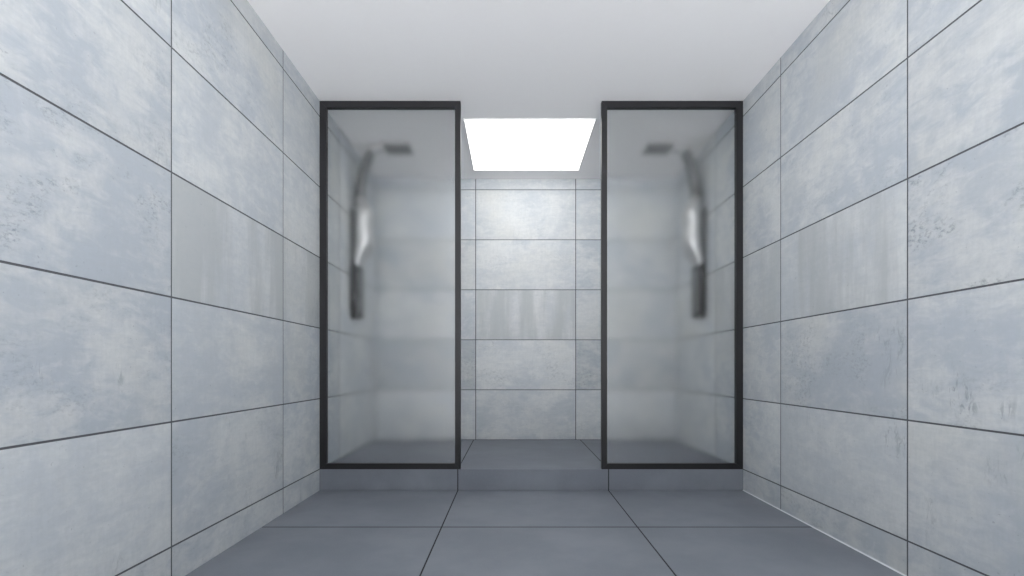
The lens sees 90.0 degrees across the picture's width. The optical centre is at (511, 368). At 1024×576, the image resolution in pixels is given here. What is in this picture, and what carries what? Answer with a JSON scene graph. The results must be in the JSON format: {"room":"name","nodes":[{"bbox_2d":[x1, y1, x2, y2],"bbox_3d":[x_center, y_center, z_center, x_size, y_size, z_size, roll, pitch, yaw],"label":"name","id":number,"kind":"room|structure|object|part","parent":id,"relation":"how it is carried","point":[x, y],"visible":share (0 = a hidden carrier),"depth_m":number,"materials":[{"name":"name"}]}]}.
{"room":"shower room","nodes":[
{"label":"shower room","id":0,"kind":"room"},
{"bbox_2d":[0,0,319,575],"bbox_3d":[-1.423,-0.515,1.810,0.120,2.960,6.820,0,0,0],"label":"wall","id":1,"kind":"structure","parent":0,"point":[160,159],"depth_m":1.91,"materials":[{"name":"tile"}]},
{"bbox_2d":[461,179,600,439],"bbox_3d":[0.137,-0.515,5.180,3.200,2.960,0.120,0,0,0],"label":"wall","id":2,"kind":"structure","parent":0,"point":[531,248],"depth_m":5.12,"materials":[{"name":"tile"}]},
{"bbox_2d":[319,440,742,489],"bbox_3d":[0.137,0.790,4.402,3.120,0.150,1.555,0,0,0],"label":"platform","id":3,"kind":"structure","parent":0,"point":[485,464],"depth_m":3.62,"materials":[{"name":"tile"}]},
{"bbox_2d":[320,101,460,468],"bbox_3d":[-0.864,-0.590,3.645,0.998,2.609,0.040,0,0,0],"label":"screen","id":4,"kind":"object","parent":3,"relation":"on","point":[390,171],"visible":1,"depth_m":3.64,"materials":[{"name":"glass"}]},
{"bbox_3d":[-0.864,-1.871,3.645,0.996,0.046,0.040,0,0,0],"label":"rail","id":5,"kind":"part","parent":4,"relation":"part of","materials":[{"name":"black metal"}]},
{"bbox_3d":[-0.864,0.696,3.645,0.996,0.039,0.040,0,0,0],"label":"rail","id":6,"kind":"part","parent":4,"relation":"part of","materials":[{"name":"black metal"}]},
{"bbox_2d":[601,101,742,468],"bbox_3d":[1.136,-0.590,3.645,1.002,2.609,0.040,0,0,0],"label":"screen","id":7,"kind":"object","parent":3,"relation":"on","point":[672,171],"visible":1,"depth_m":3.64,"materials":[{"name":"glass"}]},
{"bbox_3d":[1.136,-1.871,3.645,1.000,0.046,0.040,0,0,0],"label":"rail","id":8,"kind":"part","parent":7,"relation":"part of","materials":[{"name":"black metal"}]},
{"bbox_3d":[1.136,0.696,3.645,1.000,0.039,0.040,0,0,0],"label":"rail","id":9,"kind":"part","parent":7,"relation":"part of","materials":[{"name":"black metal"}]},
{"bbox_2d":[247,0,829,178],"bbox_3d":[0.137,-1.965,1.820,3.240,0.140,6.840,0,0,0],"label":"ceiling","id":10,"kind":"structure","parent":0,"point":[497,58],"depth_m":3.07,"materials":[{"name":"paint"}]},
{"bbox_2d":[463,118,596,170],"bbox_3d":[0.136,-1.891,4.386,1.013,0.007,1.011,0,0,0],"label":"skylight","id":11,"kind":"object","parent":10,"relation":"in","point":[494,144],"visible":1,"depth_m":4.28,"materials":[{"name":"white"}]},
{"bbox_2d":[185,490,902,575],"bbox_3d":[0.137,0.925,1.052,3.120,0.120,5.305,0,0,0],"label":"floor","id":12,"kind":"structure","parent":0,"point":[329,532],"depth_m":2.60,"materials":[{"name":"tile"}]},
{"bbox_2d":[743,0,1023,575],"bbox_3d":[1.697,-0.515,1.810,0.120,2.960,6.820,0,0,0],"label":"wall","id":13,"kind":"structure","parent":0,"point":[883,149],"depth_m":2.17,"materials":[{"name":"tile"}]},
{"bbox_2d":[743,490,906,575],"bbox_3d":[1.635,0.862,1.012,0.004,0.006,5.225,0,0,0],"label":"trim","id":14,"kind":"structure","parent":13,"relation":"attached to","point":[743,490],"depth_m":2.59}
]}

